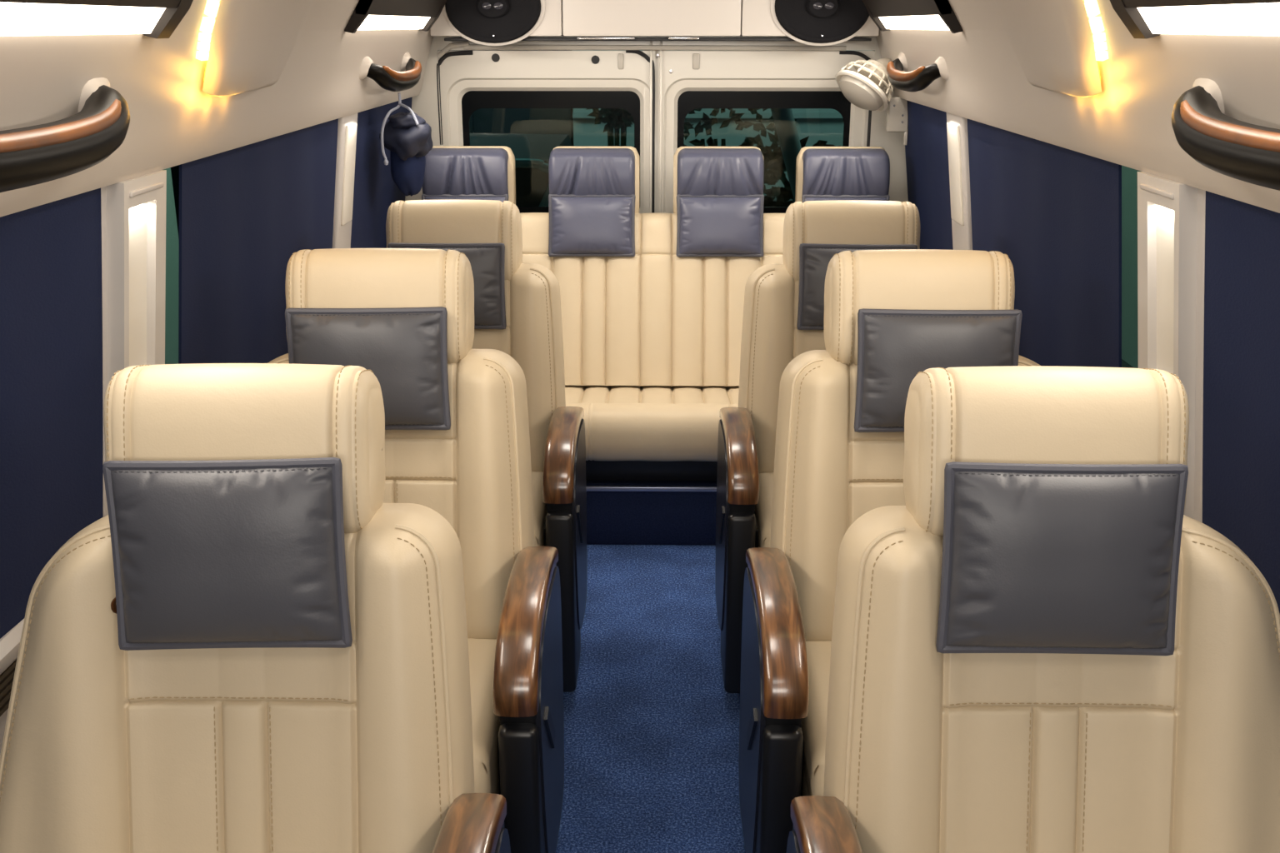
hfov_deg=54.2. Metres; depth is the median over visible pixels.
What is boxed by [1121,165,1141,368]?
window
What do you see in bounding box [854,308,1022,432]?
pillow
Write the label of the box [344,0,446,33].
wall lamp
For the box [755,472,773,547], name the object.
seat cushion
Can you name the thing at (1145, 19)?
wall lamp
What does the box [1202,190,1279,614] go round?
window blind
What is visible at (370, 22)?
diffuser
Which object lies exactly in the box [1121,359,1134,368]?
ground
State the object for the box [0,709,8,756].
wall
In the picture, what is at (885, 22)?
diffuser
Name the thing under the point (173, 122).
trim
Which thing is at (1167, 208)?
guide
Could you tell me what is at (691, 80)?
door
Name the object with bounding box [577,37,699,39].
trim
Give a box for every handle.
[0,77,129,192]
[359,51,421,91]
[886,52,949,92]
[1171,78,1279,190]
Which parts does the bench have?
bench frame, backrest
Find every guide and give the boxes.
[105,170,166,384]
[1137,171,1197,519]
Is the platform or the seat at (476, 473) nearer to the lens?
the seat at (476, 473)
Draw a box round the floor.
[555,545,745,852]
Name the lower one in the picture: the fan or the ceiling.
the fan
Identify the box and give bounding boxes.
[885,96,908,144]
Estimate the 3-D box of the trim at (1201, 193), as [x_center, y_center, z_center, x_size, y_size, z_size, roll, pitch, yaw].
[0.864,-0.095,1.945,0.131,0.630,0.185,0,18,1]
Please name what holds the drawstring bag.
hanging from the handle at (389, 79)
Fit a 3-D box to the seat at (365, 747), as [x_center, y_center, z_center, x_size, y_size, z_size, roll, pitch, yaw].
[-0.489,0.538,1.388,0.670,1.114,0.680,0,18,1]
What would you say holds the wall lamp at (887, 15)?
attached to the ceiling
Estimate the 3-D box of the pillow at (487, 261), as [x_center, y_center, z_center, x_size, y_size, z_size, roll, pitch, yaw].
[-0.452,-0.326,2.922,0.274,0.201,0.060,0,18,1]
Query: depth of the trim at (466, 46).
4.04 m
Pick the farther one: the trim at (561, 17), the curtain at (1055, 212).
the trim at (561, 17)
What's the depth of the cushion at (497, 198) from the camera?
3.91 m
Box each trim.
[0,29,433,217]
[0,619,24,674]
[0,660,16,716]
[100,186,108,517]
[332,113,357,248]
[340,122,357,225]
[430,0,879,36]
[437,40,846,57]
[444,37,871,40]
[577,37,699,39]
[644,40,666,213]
[875,29,1279,213]
[946,112,972,249]
[946,122,964,225]
[1194,188,1205,523]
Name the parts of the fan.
lamp shade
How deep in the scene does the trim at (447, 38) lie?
3.92 m
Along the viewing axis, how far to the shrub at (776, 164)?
7.01 m
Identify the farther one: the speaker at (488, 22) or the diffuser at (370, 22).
the speaker at (488, 22)
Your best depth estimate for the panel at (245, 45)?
2.09 m
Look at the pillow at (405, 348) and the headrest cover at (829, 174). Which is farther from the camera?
the headrest cover at (829, 174)
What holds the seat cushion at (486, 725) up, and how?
on the seat at (476, 473)
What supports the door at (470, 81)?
in the door frame
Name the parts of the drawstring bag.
cord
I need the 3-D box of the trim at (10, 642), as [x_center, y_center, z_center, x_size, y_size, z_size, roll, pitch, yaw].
[-0.879,0.314,1.637,0.088,0.051,5.500,0,18,1]
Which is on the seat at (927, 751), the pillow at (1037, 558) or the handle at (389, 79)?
the pillow at (1037, 558)
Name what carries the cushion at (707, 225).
on the headrest cover at (720, 197)
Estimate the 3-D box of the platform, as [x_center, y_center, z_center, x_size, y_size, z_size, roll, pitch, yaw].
[0.041,0.150,4.084,1.800,0.176,0.795,0,18,1]
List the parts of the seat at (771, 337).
lever, panel, armrest, seat, backrest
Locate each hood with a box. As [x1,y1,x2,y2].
[548,148,634,195]
[676,148,764,195]
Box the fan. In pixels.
[835,57,893,111]
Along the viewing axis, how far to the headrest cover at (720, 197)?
3.89 m
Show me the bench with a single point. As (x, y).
(652, 338)
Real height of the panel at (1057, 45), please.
0.420 m
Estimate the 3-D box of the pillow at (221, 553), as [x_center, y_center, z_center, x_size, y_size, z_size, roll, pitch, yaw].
[-0.473,0.149,1.422,0.283,0.227,0.075,1,18,5]
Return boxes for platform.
[585,480,716,544]
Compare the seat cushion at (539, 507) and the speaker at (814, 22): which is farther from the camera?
the speaker at (814, 22)
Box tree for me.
[585,108,634,146]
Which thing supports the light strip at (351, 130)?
attached to the wall at (3, 717)
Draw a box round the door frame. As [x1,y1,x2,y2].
[405,35,908,202]
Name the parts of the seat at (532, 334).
backrest, seat, armrest, panel, lever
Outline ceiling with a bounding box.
[173,0,1129,32]
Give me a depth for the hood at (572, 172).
3.89 m
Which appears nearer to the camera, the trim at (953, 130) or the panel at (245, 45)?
the panel at (245, 45)
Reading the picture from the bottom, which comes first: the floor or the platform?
the floor
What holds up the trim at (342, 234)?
attached to the wall at (3, 717)
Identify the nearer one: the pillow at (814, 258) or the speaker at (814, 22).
the pillow at (814, 258)
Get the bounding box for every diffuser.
[357,15,430,29]
[878,15,949,29]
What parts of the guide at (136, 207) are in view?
recess plate, slot trim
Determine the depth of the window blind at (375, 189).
3.63 m
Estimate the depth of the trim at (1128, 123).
1.94 m
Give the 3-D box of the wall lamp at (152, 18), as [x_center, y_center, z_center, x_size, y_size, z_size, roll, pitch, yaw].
[-0.659,-0.480,1.326,0.088,0.138,0.900,0,18,1]
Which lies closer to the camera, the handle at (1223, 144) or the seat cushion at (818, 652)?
the handle at (1223, 144)
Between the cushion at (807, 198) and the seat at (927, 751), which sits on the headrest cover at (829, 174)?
the cushion at (807, 198)
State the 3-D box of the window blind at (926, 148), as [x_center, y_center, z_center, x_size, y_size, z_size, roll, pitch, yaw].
[0.867,-0.682,3.733,0.084,0.595,0.690,0,18,1]
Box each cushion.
[425,196,504,202]
[467,638,499,794]
[531,471,546,546]
[551,196,632,254]
[565,385,739,404]
[680,197,760,254]
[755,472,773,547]
[801,640,831,796]
[805,197,886,200]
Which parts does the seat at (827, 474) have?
panel, lever, armrest, seat, backrest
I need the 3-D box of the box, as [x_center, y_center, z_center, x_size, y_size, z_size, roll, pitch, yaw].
[0.811,-0.964,3.942,0.065,0.148,0.043,0,18,1]
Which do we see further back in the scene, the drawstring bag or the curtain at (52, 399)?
the drawstring bag
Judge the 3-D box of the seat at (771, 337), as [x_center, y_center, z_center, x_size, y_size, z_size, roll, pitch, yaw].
[0.516,0.061,2.884,0.666,1.092,0.658,0,18,1]
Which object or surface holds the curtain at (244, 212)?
attached to the wall at (3, 717)
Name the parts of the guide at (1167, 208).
slot trim, recess plate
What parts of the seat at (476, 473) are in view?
backrest, seat, armrest, lever, panel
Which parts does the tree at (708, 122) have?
stem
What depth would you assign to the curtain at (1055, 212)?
2.54 m
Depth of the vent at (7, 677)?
1.69 m
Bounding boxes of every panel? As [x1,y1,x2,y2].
[195,0,312,96]
[993,0,1108,97]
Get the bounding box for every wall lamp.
[0,0,193,38]
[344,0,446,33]
[862,0,963,33]
[1110,0,1279,39]
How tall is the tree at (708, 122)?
1.928 m
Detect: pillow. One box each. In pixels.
[102,457,352,650]
[285,306,450,430]
[387,242,506,329]
[796,243,917,329]
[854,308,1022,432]
[935,461,1188,655]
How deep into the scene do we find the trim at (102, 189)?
1.86 m
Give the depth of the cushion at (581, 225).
3.89 m
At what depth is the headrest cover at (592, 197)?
3.89 m
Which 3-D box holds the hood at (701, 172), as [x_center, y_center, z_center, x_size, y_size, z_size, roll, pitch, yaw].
[0.252,-0.798,3.934,0.270,0.149,0.123,0,18,1]
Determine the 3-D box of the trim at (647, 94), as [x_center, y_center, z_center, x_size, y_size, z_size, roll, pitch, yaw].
[0.050,-0.651,4.264,0.074,1.290,0.042,0,18,1]
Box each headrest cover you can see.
[421,147,509,202]
[548,148,635,257]
[675,148,764,257]
[801,148,889,203]
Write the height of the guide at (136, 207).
0.562 m
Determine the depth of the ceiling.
2.55 m
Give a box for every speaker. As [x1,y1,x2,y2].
[442,0,544,45]
[770,0,870,45]
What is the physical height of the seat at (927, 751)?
1.114 m
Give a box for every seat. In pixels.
[0,363,510,852]
[268,248,564,852]
[385,200,587,692]
[715,200,919,693]
[738,249,1039,852]
[786,365,1279,852]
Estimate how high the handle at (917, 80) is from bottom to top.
0.100 m
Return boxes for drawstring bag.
[379,92,433,196]
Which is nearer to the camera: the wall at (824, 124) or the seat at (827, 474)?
the seat at (827, 474)
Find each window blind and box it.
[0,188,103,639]
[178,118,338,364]
[350,96,412,248]
[905,100,953,249]
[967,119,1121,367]
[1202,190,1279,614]
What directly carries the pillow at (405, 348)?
on the seat at (476, 473)
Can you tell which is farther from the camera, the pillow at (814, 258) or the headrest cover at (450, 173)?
the headrest cover at (450, 173)
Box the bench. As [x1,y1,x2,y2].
[432,145,884,491]
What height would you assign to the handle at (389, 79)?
0.100 m
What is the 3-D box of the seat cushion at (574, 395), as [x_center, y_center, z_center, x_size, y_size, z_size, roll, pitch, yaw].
[0.038,-0.056,3.847,1.480,0.142,0.380,0,18,1]
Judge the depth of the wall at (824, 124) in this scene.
10.23 m
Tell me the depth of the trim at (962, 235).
3.23 m
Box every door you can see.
[436,50,655,213]
[657,50,874,213]
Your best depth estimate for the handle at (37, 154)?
1.44 m
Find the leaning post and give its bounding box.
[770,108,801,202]
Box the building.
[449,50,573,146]
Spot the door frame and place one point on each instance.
(425, 104)
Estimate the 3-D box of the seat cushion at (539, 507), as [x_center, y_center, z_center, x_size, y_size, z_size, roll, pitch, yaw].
[-0.449,0.223,2.883,0.470,0.174,0.530,0,18,1]
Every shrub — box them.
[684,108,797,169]
[742,127,840,207]

